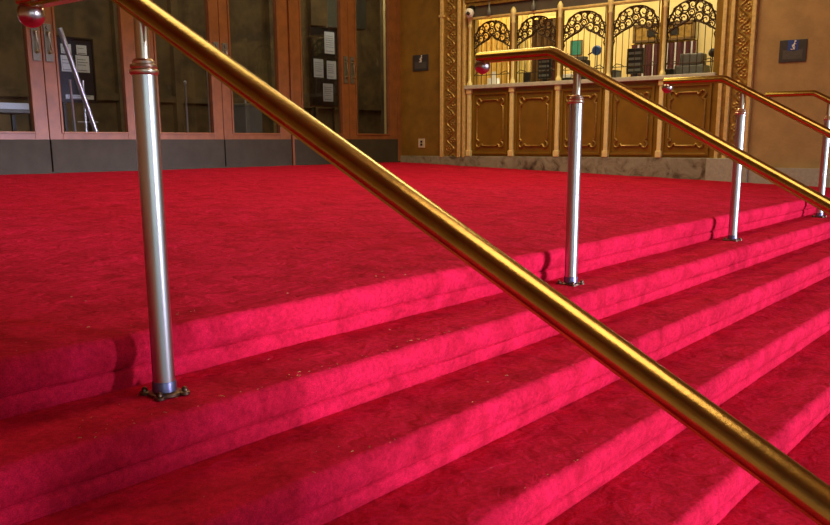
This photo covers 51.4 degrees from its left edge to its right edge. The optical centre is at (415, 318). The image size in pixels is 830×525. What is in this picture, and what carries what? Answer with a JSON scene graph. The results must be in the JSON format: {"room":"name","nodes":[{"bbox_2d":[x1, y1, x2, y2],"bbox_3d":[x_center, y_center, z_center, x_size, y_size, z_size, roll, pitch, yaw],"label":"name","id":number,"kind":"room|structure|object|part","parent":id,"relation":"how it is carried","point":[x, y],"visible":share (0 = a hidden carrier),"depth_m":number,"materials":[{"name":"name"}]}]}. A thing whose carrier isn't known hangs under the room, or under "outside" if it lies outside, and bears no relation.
{"room":"cinema lobby","nodes":[
{"label":"cinema lobby","id":0,"kind":"room"},
{"bbox_2d":[0,0,380,133],"bbox_3d":[-5.330,-3.902,11.992,0.300,3.900,16.900,9,15,37],"label":"glass pane","id":1,"kind":"structure","parent":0,"point":[251,21],"depth_m":13.87,"materials":[{"name":"clear glass"}]},
{"bbox_2d":[327,0,365,30],"bbox_3d":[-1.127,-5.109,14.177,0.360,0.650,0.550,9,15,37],"label":"poster","id":2,"kind":"object","parent":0,"point":[331,4],"visible":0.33,"depth_m":14.12,"materials":[{"name":"grey paper"}]},
{"bbox_2d":[380,0,383,133],"bbox_3d":[0.981,-4.445,14.748,0.060,3.800,4.777,9,15,37],"label":"cladding","id":3,"kind":"object","parent":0,"point":[381,1],"visible":0.11,"depth_m":12.96,"materials":[{"name":"brown wood"}]},
{"bbox_2d":[383,0,386,133],"bbox_3d":[0.187,-3.771,13.722,0.100,3.300,2.000,9,15,37],"label":"wall","id":4,"kind":"structure","parent":0,"point":[384,35],"depth_m":12.93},
{"bbox_2d":[0,162,829,419],"bbox_3d":[-1.495,-0.760,6.489,6.327,0.528,12.173,9,15,37],"label":"floor","id":5,"kind":"structure","parent":0,"point":[278,255],"depth_m":4.11,"materials":[{"name":"red carpet"}]},
{"bbox_2d":[508,0,716,82],"bbox_3d":[2.935,-3.584,12.752,5.640,3.300,0.150,9,15,37],"label":"wall","id":6,"kind":"structure","parent":0,"point":[587,35],"depth_m":12.52,"materials":[{"name":"yellow paint"}]},
{"bbox_2d":[570,40,582,55],"bbox_3d":[2.421,-4.070,12.944,0.190,0.220,0.035,9,15,37],"label":"framed picture","id":7,"kind":"object","parent":6,"relation":"attached to","point":[573,44],"visible":0.8,"depth_m":12.93,"materials":[{"name":"green"}]},
{"bbox_2d":[571,41,580,54],"bbox_3d":[2.418,-4.069,12.941,0.170,0.200,0.015,9,15,37],"label":"print","id":8,"kind":"object","parent":7,"relation":"attached to","point":[573,43],"depth_m":12.94},
{"bbox_2d":[632,19,695,42],"bbox_3d":[3.479,-4.022,12.067,0.900,0.250,0.050,9,15,37],"label":"header board","id":9,"kind":"object","parent":6,"relation":"attached to","point":[639,33],"visible":0.66,"depth_m":12.01,"materials":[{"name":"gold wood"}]},
{"bbox_2d":[647,30,654,36],"bbox_3d":[3.330,-4.032,12.168,0.120,0.090,0.015,9,15,37],"label":"vent","id":10,"kind":"object","parent":9,"relation":"attached to","point":[651,34],"depth_m":12.16,"materials":[{"name":"black plastic"}]},
{"bbox_2d":[630,39,696,76],"bbox_3d":[3.484,-3.558,12.165,0.960,0.682,0.041,9,15,37],"label":"curtain","id":11,"kind":"object","parent":9,"relation":"hanging from","point":[651,54],"visible":0.38,"depth_m":12.09,"materials":[{"name":"red fabric"}]},
{"bbox_3d":[3.486,-3.882,12.104,0.960,0.024,0.024,9,15,37],"label":"rod","id":12,"kind":"part","parent":11,"relation":"part of","materials":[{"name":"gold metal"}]},
{"bbox_3d":[3.486,-4.019,12.075,0.840,0.180,0.030,9,15,37],"label":"panel","id":13,"kind":"part","parent":9,"relation":"part of","materials":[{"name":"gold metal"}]},
{"bbox_2d":[670,28,678,34],"bbox_3d":[3.597,-3.991,11.962,0.120,0.090,0.015,9,15,37],"label":"vent","id":14,"kind":"object","parent":9,"relation":"attached to","point":[674,32],"depth_m":11.95,"materials":[{"name":"black plastic"}]},
{"bbox_2d":[400,0,829,168],"bbox_3d":[4.946,-2.943,8.973,13.340,5.850,0.320,9,15,37],"label":"wall","id":15,"kind":"structure","parent":0,"point":[776,139],"depth_m":9.64,"materials":[{"name":"brown paint"}]},
{"bbox_2d":[413,54,428,70],"bbox_3d":[0.077,-3.716,12.506,0.285,0.225,0.024,9,15,37],"label":"wall sign","id":16,"kind":"object","parent":15,"relation":"attached to","point":[420,62],"visible":1,"depth_m":12.50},
{"bbox_2d":[418,139,424,147],"bbox_3d":[0.095,-2.597,12.732,0.120,0.130,0.013,9,15,37],"label":"wall outlet","id":17,"kind":"object","parent":15,"relation":"attached to","point":[421,142],"visible":1,"depth_m":12.73,"materials":[{"name":"beige plastic"}]},
{"bbox_2d":[440,0,443,156],"bbox_3d":[0.384,-4.362,12.123,0.045,4.100,0.065,9,15,37],"label":"trim","id":18,"kind":"structure","parent":15,"relation":"attached to","point":[441,1],"depth_m":12.29,"materials":[{"name":"gold metal"}]},
{"bbox_2d":[443,0,444,155],"bbox_3d":[0.416,-4.361,12.117,0.015,4.100,0.035,9,15,37],"label":"trim","id":19,"kind":"structure","parent":15,"relation":"attached to","point":[444,0],"depth_m":12.31,"materials":[{"name":"gold metal"}]},
{"bbox_2d":[444,0,456,155],"bbox_3d":[0.510,-3.539,12.212,0.215,2.450,0.057,9,15,37],"label":"trim","id":20,"kind":"structure","parent":15,"relation":"attached to","point":[450,5],"depth_m":12.22,"materials":[{"name":"gold metal"}]},
{"bbox_2d":[456,0,457,155],"bbox_3d":[0.603,-4.331,11.969,0.035,4.100,0.040,9,15,37],"label":"trim","id":21,"kind":"structure","parent":15,"relation":"attached to","point":[457,0],"depth_m":12.26,"materials":[{"name":"gold metal"}]},
{"bbox_2d":[457,0,736,157],"bbox_3d":[2.229,-3.145,11.130,3.825,3.100,0.500,9,15,37],"label":"booth","id":22,"kind":"object","parent":15,"relation":"attached to","point":[526,119],"visible":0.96,"depth_m":10.99,"materials":[{"name":"brown wood"}]},
{"bbox_3d":[0.627,-3.589,12.082,0.045,2.600,0.075,9,15,37],"label":"jamb moulding","id":23,"kind":"part","parent":22,"relation":"part of","materials":[{"name":"gold metal"}]},
{"bbox_3d":[0.668,-3.586,12.066,0.040,2.600,0.050,9,15,37],"label":"jamb moulding","id":24,"kind":"part","parent":22,"relation":"part of","materials":[{"name":"gold metal"}]},
{"bbox_3d":[0.694,-3.579,12.034,0.040,2.600,0.070,9,15,37],"label":"jamb moulding","id":25,"kind":"part","parent":22,"relation":"part of","materials":[{"name":"gold metal"}]},
{"bbox_3d":[0.726,-3.578,12.027,0.020,2.600,0.040,9,15,37],"label":"jamb moulding","id":26,"kind":"part","parent":22,"relation":"part of","materials":[{"name":"gold metal"}]},
{"bbox_2d":[465,5,474,17],"bbox_3d":[0.748,-4.199,11.774,0.124,0.162,0.163,9,15,37],"label":"security camera","id":27,"kind":"object","parent":22,"relation":"attached to","point":[469,12],"visible":1,"depth_m":11.74,"materials":[{"name":"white plastic"}]},
{"bbox_2d":[487,1,491,15],"bbox_3d":[0.999,-4.204,11.638,0.068,0.200,0.070,9,15,37],"label":"picture light","id":28,"kind":"object","parent":22,"relation":"attached to","point":[489,11],"visible":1,"depth_m":11.62,"materials":[{"name":"grey plastic"}]},
{"bbox_3d":[1.034,-2.708,11.948,0.577,0.835,0.022,9,15,37],"label":"panel","id":29,"kind":"part","parent":22,"relation":"part of","materials":[{"name":"brown wood"}]},
{"bbox_3d":[1.037,-2.716,11.950,0.472,0.689,0.035,9,15,37],"label":"panel moulding","id":30,"kind":"part","parent":22,"relation":"part of","materials":[{"name":"brown wood"}]},
{"bbox_2d":[473,20,509,84],"bbox_3d":[1.050,-3.677,11.811,0.616,0.903,0.026,9,15,37],"label":"window grille","id":31,"kind":"object","parent":22,"relation":"attached to","point":[495,22],"depth_m":11.80,"materials":[{"name":"brown metal"}]},
{"bbox_2d":[488,71,499,83],"bbox_3d":[1.100,-3.370,12.083,0.140,0.190,0.100,9,15,37],"label":"box","id":32,"kind":"object","parent":22,"relation":"on","point":[493,76],"visible":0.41,"depth_m":12.06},
{"bbox_3d":[2.100,-4.196,10.806,3.540,0.230,0.180,9,15,37],"label":"cornice","id":33,"kind":"part","parent":22,"relation":"part of","materials":[{"name":"gold metal"}]},
{"bbox_2d":[523,73,530,81],"bbox_3d":[1.523,-3.275,11.710,0.100,0.150,0.100,9,15,37],"label":"card terminal","id":34,"kind":"object","parent":22,"relation":"on","point":[527,75],"visible":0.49,"depth_m":11.68,"materials":[{"name":"black plastic"}]},
{"bbox_2d":[531,0,535,10],"bbox_3d":[1.541,-4.120,11.219,0.068,0.200,0.070,9,15,37],"label":"picture light","id":35,"kind":"object","parent":22,"relation":"attached to","point":[533,5],"visible":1,"depth_m":11.21,"materials":[{"name":"grey plastic"}]},
{"bbox_3d":[1.581,-2.624,11.525,0.577,0.835,0.022,9,15,37],"label":"panel","id":36,"kind":"part","parent":22,"relation":"part of","materials":[{"name":"brown wood"}]},
{"bbox_3d":[1.584,-2.632,11.527,0.472,0.689,0.035,9,15,37],"label":"panel moulding","id":37,"kind":"part","parent":22,"relation":"part of","materials":[{"name":"brown wood"}]},
{"bbox_2d":[516,11,556,82],"bbox_3d":[1.598,-3.592,11.389,0.616,0.903,0.026,9,15,37],"label":"window grille","id":38,"kind":"object","parent":22,"relation":"attached to","point":[539,17],"depth_m":11.35,"materials":[{"name":"brown metal"}]},
{"bbox_2d":[538,59,551,80],"bbox_3d":[1.762,-3.357,11.657,0.190,0.330,0.160,9,15,37],"label":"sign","id":39,"kind":"object","parent":22,"relation":"on","point":[542,75],"visible":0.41,"depth_m":11.62,"materials":[{"name":"black plastic"}]},
{"bbox_2d":[551,60,554,80],"bbox_3d":[1.863,-3.363,11.548,0.068,0.385,0.070,9,15,37],"label":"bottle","id":40,"kind":"object","parent":22,"relation":"on","point":[552,72],"visible":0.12,"depth_m":11.53,"materials":[{"name":"glass"}]},
{"bbox_2d":[563,74,572,79],"bbox_3d":[2.031,-3.193,11.429,0.160,0.100,0.130,9,15,37],"label":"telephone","id":41,"kind":"object","parent":22,"relation":"on","point":[568,76],"visible":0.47,"depth_m":11.37,"materials":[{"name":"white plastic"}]},
{"bbox_3d":[2.129,-2.539,11.102,0.577,0.835,0.022,9,15,37],"label":"panel","id":42,"kind":"part","parent":22,"relation":"part of","materials":[{"name":"brown wood"}]},
{"bbox_3d":[2.132,-2.547,11.104,0.472,0.689,0.035,9,15,37],"label":"panel moulding","id":43,"kind":"part","parent":22,"relation":"part of","materials":[{"name":"brown wood"}]},
{"bbox_2d":[575,56,589,78],"bbox_3d":[2.183,-3.277,11.312,0.180,0.310,0.155,9,15,37],"label":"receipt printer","id":44,"kind":"object","parent":22,"relation":"on","point":[580,58],"visible":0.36,"depth_m":11.22,"materials":[{"name":"black plastic"}]},
{"bbox_3d":[2.164,-3.405,11.261,0.160,0.040,0.095,9,15,37],"label":"lid","id":45,"kind":"part","parent":44,"relation":"part of","materials":[{"name":"grey plastic"}]},
{"bbox_2d":[562,6,606,79],"bbox_3d":[2.145,-3.508,10.966,0.616,0.903,0.026,9,15,37],"label":"window grille","id":46,"kind":"object","parent":22,"relation":"attached to","point":[604,29],"depth_m":10.91,"materials":[{"name":"brown metal"}]},
{"bbox_2d":[588,45,600,67],"bbox_3d":[2.322,-3.320,11.188,0.186,0.442,0.110,9,15,37],"label":"desk fan","id":47,"kind":"object","parent":22,"relation":"on","point":[598,48],"visible":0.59,"depth_m":11.12,"materials":[{"name":"blue plastic"}]},
{"bbox_2d":[612,70,620,77],"bbox_3d":[2.551,-3.124,11.044,0.124,0.115,0.164,9,15,37],"label":"box","id":48,"kind":"object","parent":22,"relation":"on","point":[617,73],"visible":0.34,"depth_m":10.97,"materials":[{"name":"grey plastic"}]},
{"bbox_3d":[2.676,-2.455,10.679,0.577,0.835,0.022,9,15,37],"label":"panel","id":49,"kind":"part","parent":22,"relation":"part of","materials":[{"name":"brown wood"}]},
{"bbox_3d":[2.679,-2.463,10.681,0.472,0.689,0.035,9,15,37],"label":"panel moulding","id":50,"kind":"part","parent":22,"relation":"part of","materials":[{"name":"brown wood"}]},
{"bbox_2d":[626,48,644,76],"bbox_3d":[2.783,-3.218,10.864,0.220,0.370,0.160,9,15,37],"label":"shelf","id":51,"kind":"object","parent":22,"relation":"on","point":[638,54],"visible":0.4,"depth_m":10.82,"materials":[{"name":"black plastic"}]},
{"bbox_2d":[611,0,660,77],"bbox_3d":[2.693,-3.423,10.543,0.616,0.903,0.026,9,15,37],"label":"window grille","id":52,"kind":"object","parent":22,"relation":"attached to","point":[639,7],"depth_m":10.51,"materials":[{"name":"brown metal"}]},
{"bbox_3d":[3.227,-2.378,10.258,0.472,0.689,0.035,9,15,37],"label":"panel moulding","id":53,"kind":"part","parent":22,"relation":"part of","materials":[{"name":"gold metal"}]},
{"bbox_3d":[3.224,-2.370,10.256,0.577,0.835,0.022,9,15,37],"label":"panel","id":54,"kind":"part","parent":22,"relation":"part of","materials":[{"name":"brown wood"}]},
{"bbox_2d":[666,53,709,74],"bbox_3d":[3.299,-3.082,10.464,0.490,0.260,0.220,9,15,37],"label":"cash register","id":55,"kind":"object","parent":22,"relation":"on","point":[685,57],"depth_m":10.35,"materials":[{"name":"grey plastic"}]},
{"bbox_2d":[679,53,706,65],"bbox_3d":[3.362,-3.136,10.428,0.280,0.140,0.180,9,15,37],"label":"hood","id":56,"kind":"object","parent":55,"relation":"attached to","point":[685,58],"depth_m":10.35,"materials":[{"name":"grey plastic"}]},
{"bbox_2d":[665,0,716,74],"bbox_3d":[3.240,-3.338,10.120,0.616,0.903,0.026,9,15,37],"label":"window grille","id":57,"kind":"object","parent":22,"relation":"attached to","point":[688,2],"depth_m":10.08,"materials":[{"name":"brown metal"}]},
{"bbox_2d":[708,48,713,72],"bbox_3d":[3.523,-3.055,10.224,0.104,0.302,0.100,9,15,37],"label":"desk microphone","id":58,"kind":"object","parent":22,"relation":"on","point":[709,52],"visible":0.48,"depth_m":10.21,"materials":[{"name":"black plastic"}]},
{"bbox_3d":[3.500,-3.149,9.879,0.040,2.600,0.050,9,15,37],"label":"jamb moulding","id":59,"kind":"part","parent":22,"relation":"part of","materials":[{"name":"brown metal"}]},
{"bbox_3d":[3.526,-3.142,9.843,0.045,2.600,0.075,9,15,37],"label":"jamb moulding","id":60,"kind":"part","parent":22,"relation":"part of","materials":[{"name":"gold metal"}]},
{"bbox_3d":[3.569,-3.138,9.825,0.045,2.600,0.050,9,15,37],"label":"jamb moulding","id":61,"kind":"part","parent":22,"relation":"part of","materials":[{"name":"gold metal"}]},
{"bbox_3d":[3.598,-3.131,9.790,0.045,2.600,0.070,9,15,37],"label":"jamb moulding","id":62,"kind":"part","parent":22,"relation":"part of","materials":[{"name":"gold metal"}]},
{"bbox_2d":[400,156,829,187],"bbox_3d":[3.389,-1.086,10.354,9.210,1.668,0.120,9,15,37],"label":"baseboard","id":63,"kind":"structure","parent":15,"relation":"attached to","point":[675,168],"depth_m":10.67,"materials":[{"name":"stone"}]},
{"bbox_2d":[728,0,752,144],"bbox_3d":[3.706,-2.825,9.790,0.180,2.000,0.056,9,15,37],"label":"trim","id":64,"kind":"structure","parent":15,"relation":"attached to","point":[745,7],"depth_m":9.75,"materials":[{"name":"gold metal"}]},
{"bbox_2d":[743,0,758,152],"bbox_3d":[3.779,-3.837,9.497,0.045,4.100,0.070,9,15,37],"label":"trim","id":65,"kind":"structure","parent":15,"relation":"attached to","point":[755,2],"depth_m":9.68,"materials":[{"name":"gold metal"}]},
{"bbox_2d":[778,39,807,62],"bbox_3d":[4.123,-2.928,9.414,0.285,0.235,0.024,9,15,37],"label":"wall sign","id":66,"kind":"object","parent":15,"relation":"attached to","point":[789,50],"visible":1,"depth_m":9.41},
{"bbox_3d":[2.426,-5.004,11.727,5.740,0.100,1.900,9,15,37],"label":"ceiling","id":67,"kind":"structure","parent":0,"visible":0},
{"bbox_2d":[478,17,508,84],"bbox_3d":[0.991,-4.106,12.850,0.980,2.100,0.039,9,15,37],"label":"curtain","id":68,"kind":"object","parent":67,"relation":"hanging from","point":[496,45],"visible":0.05,"depth_m":12.71,"materials":[{"name":"yellow fabric"}]},
{"bbox_2d":[517,15,529,82],"bbox_3d":[1.521,-4.024,12.440,0.330,2.100,0.039,9,15,37],"label":"curtain","id":69,"kind":"object","parent":67,"relation":"hanging from","point":[521,18],"visible":0.15,"depth_m":12.42,"materials":[{"name":"yellow fabric"}]},
{"bbox_2d":[531,14,555,81],"bbox_3d":[1.831,-3.976,12.200,0.420,2.100,0.038,9,15,37],"label":"curtain","id":70,"kind":"object","parent":67,"relation":"hanging from","point":[544,40],"visible":0.24,"depth_m":12.24,"materials":[{"name":"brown fabric"}]},
{"bbox_3d":[-3.971,-1.844,11.329,3.540,0.324,16.900,9,15,37],"label":"floor","id":71,"kind":"structure","parent":0,"visible":0},
{"bbox_2d":[0,109,31,130],"bbox_3d":[-4.651,-1.944,9.390,0.500,0.660,0.910,9,15,37],"label":"table","id":72,"kind":"object","parent":71,"relation":"on","point":[12,112],"visible":0.43,"depth_m":9.48,"materials":[{"name":"grey metal"}]},
{"bbox_3d":[-4.557,-2.014,9.827,0.040,0.620,0.040,9,15,37],"label":"leg","id":73,"kind":"part","parent":72,"relation":"part of","materials":[{"name":"black plastic"}]},
{"bbox_2d":[0,102,28,109],"bbox_3d":[-4.489,-2.315,9.377,0.180,0.070,0.510,9,15,37],"label":"box","id":74,"kind":"object","parent":72,"relation":"on","point":[25,106],"visible":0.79,"depth_m":9.39,"materials":[{"name":"paper"}]},
{"bbox_3d":[-4.243,-1.966,9.584,0.040,0.620,0.040,9,15,37],"label":"leg","id":75,"kind":"part","parent":72,"relation":"part of","materials":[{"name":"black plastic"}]},
{"bbox_2d":[56,35,97,131],"bbox_3d":[-3.766,-2.389,9.606,0.140,1.436,0.460,9,15,37],"label":"notice board","id":76,"kind":"object","parent":71,"relation":"on","point":[81,49],"visible":0.73,"depth_m":9.53,"materials":[{"name":"black plastic"}]},
{"bbox_3d":[-3.856,-2.194,9.528,0.140,1.086,0.030,9,15,37],"label":"leg","id":77,"kind":"part","parent":76,"relation":"part of","materials":[{"name":"black plastic"}]},
{"bbox_3d":[-3.756,-2.748,9.523,0.030,0.660,0.420,9,15,37],"label":"backing panel","id":78,"kind":"part","parent":76,"relation":"part of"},
{"bbox_3d":[-3.674,-2.241,9.754,0.140,1.086,0.030,9,15,37],"label":"leg","id":79,"kind":"part","parent":76,"relation":"part of","materials":[{"name":"black plastic"}]},
{"bbox_2d":[57,27,98,131],"bbox_3d":[-3.590,-2.337,9.241,0.261,1.456,0.492,9,15,37],"label":"easel","id":80,"kind":"object","parent":71,"relation":"on","point":[80,85],"visible":0.72,"depth_m":9.12,"materials":[{"name":"metal"}]},
{"bbox_3d":[-3.656,-2.078,9.251,0.028,0.936,0.249,-4,12,-16],"label":"leg","id":81,"kind":"part","parent":80,"relation":"part of","materials":[{"name":"wood"}]},
{"bbox_3d":[-3.531,-2.078,9.248,0.040,0.930,0.020,9,15,37],"label":"leg","id":82,"kind":"part","parent":80,"relation":"part of","materials":[{"name":"metal"}]},
{"bbox_2d":[184,81,188,131],"bbox_3d":[-3.009,-2.584,11.388,0.260,1.095,0.260,9,15,37],"label":"stanchion","id":83,"kind":"object","parent":71,"relation":"on","point":[185,82],"visible":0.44,"depth_m":11.33,"materials":[{"name":"metal"}]},
{"bbox_2d":[206,71,210,132],"bbox_3d":[-2.780,-2.756,11.649,0.260,1.325,0.260,9,15,37],"label":"stanchion","id":84,"kind":"object","parent":71,"relation":"on","point":[206,71],"visible":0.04,"depth_m":11.61,"materials":[{"name":"metal"}]},
{"bbox_2d":[233,100,262,132],"bbox_3d":[-2.386,-2.687,12.174,0.320,0.974,0.368,9,15,37],"label":"bin","id":85,"kind":"object","parent":71,"relation":"on","point":[247,118],"visible":0.34,"depth_m":12.05,"materials":[{"name":"grey plastic"}]},
{"bbox_3d":[-2.373,-3.012,12.126,0.320,0.030,0.320,9,15,37],"label":"lid","id":86,"kind":"part","parent":85,"relation":"part of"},
{"bbox_2d":[308,24,338,131],"bbox_3d":[-1.313,-3.242,12.512,0.140,1.916,0.600,9,15,37],"label":"notice board","id":87,"kind":"object","parent":71,"relation":"on","point":[322,40],"visible":0.91,"depth_m":12.39,"materials":[{"name":"black plastic"}]},
{"bbox_3d":[-1.433,-2.936,12.418,0.140,1.356,0.030,9,15,37],"label":"leg","id":88,"kind":"part","parent":87,"relation":"part of","materials":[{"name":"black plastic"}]},
{"bbox_3d":[-1.303,-3.630,12.423,0.030,1.080,0.560,9,15,37],"label":"backing panel","id":89,"kind":"part","parent":87,"relation":"part of","materials":[{"name":"black plastic"}]},
{"bbox_3d":[-1.190,-2.999,12.720,0.140,1.356,0.030,9,15,37],"label":"leg","id":90,"kind":"part","parent":87,"relation":"part of","materials":[{"name":"black plastic"}]},
{"bbox_3d":[-3.983,-3.273,8.160,0.220,4.800,12.473,9,15,37],"label":"wall","id":91,"kind":"structure","parent":0,"visible":0},
{"bbox_2d":[0,24,51,173],"bbox_3d":[-4.012,-2.727,8.030,0.124,2.716,1.092,9,15,37],"label":"door","id":92,"kind":"structure","parent":91,"relation":"in","point":[20,151],"depth_m":8.47,"materials":[{"name":"brown wood"}]},
{"bbox_3d":[-4.030,-1.560,8.288,0.066,0.325,1.084,9,15,37],"label":"kick plate","id":93,"kind":"part","parent":92,"relation":"part of","materials":[{"name":"grey metal"}]},
{"bbox_3d":[-3.709,-2.709,8.419,0.012,0.360,0.080,9,15,37],"label":"handle","id":94,"kind":"part","parent":92,"relation":"part of","materials":[{"name":"grey metal"}]},
{"bbox_2d":[40,4,137,171],"bbox_3d":[-3.332,-2.904,8.876,0.124,2.716,1.092,9,15,37],"label":"door","id":95,"kind":"structure","parent":91,"relation":"in","point":[70,151],"depth_m":9.00,"materials":[{"name":"brown wood"}]},
{"bbox_3d":[-3.628,-2.730,8.521,0.012,0.360,0.080,9,15,37],"label":"handle","id":96,"kind":"part","parent":95,"relation":"part of","materials":[{"name":"grey metal"}]},
{"bbox_3d":[-3.349,-1.737,9.134,0.066,0.325,1.084,9,15,37],"label":"kick plate","id":97,"kind":"part","parent":95,"relation":"part of","materials":[{"name":"grey metal"}]},
{"bbox_2d":[148,0,224,167],"bbox_3d":[-2.638,-3.084,9.738,0.124,2.716,1.090,9,15,37],"label":"door","id":98,"kind":"structure","parent":91,"relation":"in","point":[178,149],"depth_m":10.05,"materials":[{"name":"brown wood"}]},
{"bbox_3d":[-2.656,-1.917,9.996,0.066,0.325,1.082,9,15,37],"label":"kick plate","id":99,"kind":"part","parent":98,"relation":"part of","materials":[{"name":"grey metal"}]},
{"bbox_2d":[0,161,400,174],"bbox_3d":[-4.005,-1.399,8.375,0.100,0.034,12.173,9,15,37],"label":"trim","id":100,"kind":"structure","parent":91,"relation":"attached to","point":[384,161],"depth_m":9.80,"materials":[{"name":"red carpet"}]},
{"bbox_2d":[217,0,291,165],"bbox_3d":[-1.955,-3.262,10.586,0.124,2.716,1.100,9,15,37],"label":"door","id":101,"kind":"structure","parent":91,"relation":"in","point":[241,149],"depth_m":10.79,"materials":[{"name":"brown wood"}]},
{"bbox_3d":[-2.254,-3.087,10.228,0.012,0.360,0.080,9,15,37],"label":"handle","id":102,"kind":"part","parent":101,"relation":"part of","materials":[{"name":"grey metal"}]},
{"bbox_3d":[-1.973,-2.094,10.844,0.066,0.325,1.092,9,15,37],"label":"kick plate","id":103,"kind":"part","parent":101,"relation":"part of","materials":[{"name":"grey metal"}]},
{"bbox_2d":[287,0,294,164],"bbox_3d":[-1.627,-3.366,11.035,0.110,2.796,0.032,9,15,37],"label":"trim","id":104,"kind":"structure","parent":91,"relation":"attached to","point":[288,1],"depth_m":11.02,"materials":[{"name":"brown wood"}]},
{"bbox_2d":[290,0,349,163],"bbox_3d":[-1.257,-3.443,11.454,0.124,2.716,1.094,9,15,37],"label":"door","id":105,"kind":"structure","parent":91,"relation":"in","point":[304,154],"depth_m":11.61,"materials":[{"name":"brown wood"}]},
{"bbox_3d":[-1.275,-2.276,11.712,0.066,0.325,1.086,9,15,37],"label":"kick plate","id":106,"kind":"part","parent":105,"relation":"part of","materials":[{"name":"grey metal"}]},
{"bbox_3d":[-0.953,-3.425,11.844,0.012,0.360,0.080,9,15,37],"label":"handle","id":107,"kind":"part","parent":105,"relation":"part of","materials":[{"name":"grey metal"}]},
{"bbox_2d":[347,0,397,161],"bbox_3d":[-0.588,-3.617,12.285,0.124,2.716,1.052,9,15,37],"label":"door","id":108,"kind":"structure","parent":91,"relation":"in","point":[380,147],"depth_m":12.49,"materials":[{"name":"brown wood"}]},
{"bbox_3d":[-0.872,-3.446,11.946,0.012,0.360,0.080,9,15,37],"label":"handle","id":109,"kind":"part","parent":108,"relation":"part of","materials":[{"name":"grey metal"}]},
{"bbox_3d":[-0.606,-2.449,12.543,0.066,0.325,1.044,9,15,37],"label":"kick plate","id":110,"kind":"part","parent":108,"relation":"part of","materials":[{"name":"grey metal"}]},
{"bbox_2d":[397,0,401,160],"bbox_3d":[-0.268,-3.723,12.743,0.085,2.796,0.082,9,15,37],"label":"trim","id":111,"kind":"structure","parent":91,"relation":"attached to","point":[398,1],"depth_m":12.74,"materials":[{"name":"brown wood"}]},
{"bbox_3d":[11.177,1.347,2.992,13.651,0.200,42.000,9,15,37],"label":"pavement","id":112,"kind":"object","parent":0,"visible":0},
{"bbox_2d":[0,212,829,524],"bbox_3d":[1.910,0.535,4.020,2.405,1.356,12.173,9,15,37],"label":"staircase","id":113,"kind":"structure","parent":112,"relation":"on","point":[745,324],"depth_m":2.77,"materials":[{"name":"red carpet"}]},
{"bbox_2d":[16,260,685,472],"bbox_3d":[0.188,0.067,3.607,2.319,0.648,3.751,9,15,37],"label":"carpet lint","id":114,"kind":"object","parent":113,"relation":"on","point":[685,260],"visible":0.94,"depth_m":2.55},
{"bbox_2d":[15,0,829,524],"bbox_3d":[0.089,0.300,1.742,3.068,2.144,0.112,9,15,37],"label":"handrail","id":115,"kind":"object","parent":113,"relation":"on","point":[798,486],"visible":1,"depth_m":1.70,"materials":[{"name":"gold metal"}]},
{"bbox_3d":[-0.681,-0.216,2.255,0.059,0.820,0.059,9,15,37],"label":"post","id":116,"kind":"part","parent":115,"relation":"part of","materials":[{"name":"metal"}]},
{"bbox_2d":[475,46,829,286],"bbox_3d":[1.508,-0.068,3.505,3.068,2.144,0.112,9,15,37],"label":"handrail","id":117,"kind":"object","parent":113,"relation":"on","point":[579,68],"visible":1,"depth_m":3.88,"materials":[{"name":"gold metal"}]},
{"bbox_3d":[0.737,-0.585,4.018,0.059,0.820,0.059,9,15,37],"label":"post","id":118,"kind":"part","parent":117,"relation":"part of","materials":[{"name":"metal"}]},
{"bbox_2d":[662,75,829,241],"bbox_3d":[2.927,-0.437,5.268,3.068,2.144,0.112,9,15,37],"label":"handrail","id":119,"kind":"object","parent":113,"relation":"on","point":[667,87],"visible":1,"depth_m":5.71,"materials":[{"name":"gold metal"}]},
{"bbox_3d":[2.156,-0.953,5.781,0.059,0.820,0.059,9,15,37],"label":"post","id":120,"kind":"part","parent":119,"relation":"part of","materials":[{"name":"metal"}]},
{"bbox_3d":[2.933,-0.782,5.191,3.048,1.437,0.071,9,15,37],"label":"rail","id":121,"kind":"part","parent":119,"relation":"part of","materials":[{"name":"gold metal"}]},
{"bbox_2d":[765,90,829,217],"bbox_3d":[4.346,-0.805,7.032,3.068,2.144,0.112,9,15,37],"label":"handrail","id":122,"kind":"object","parent":113,"relation":"on","point":[825,141],"visible":0.74,"depth_m":7.52,"materials":[{"name":"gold metal"}]},
{"bbox_3d":[4.352,-1.151,6.954,3.048,1.437,0.071,9,15,37],"label":"rail","id":123,"kind":"part","parent":122,"relation":"part of","materials":[{"name":"gold metal"}]},
{"bbox_3d":[3.575,-1.322,7.544,0.059,0.820,0.059,9,15,37],"label":"post","id":124,"kind":"part","parent":122,"relation":"part of","materials":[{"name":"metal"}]}
]}

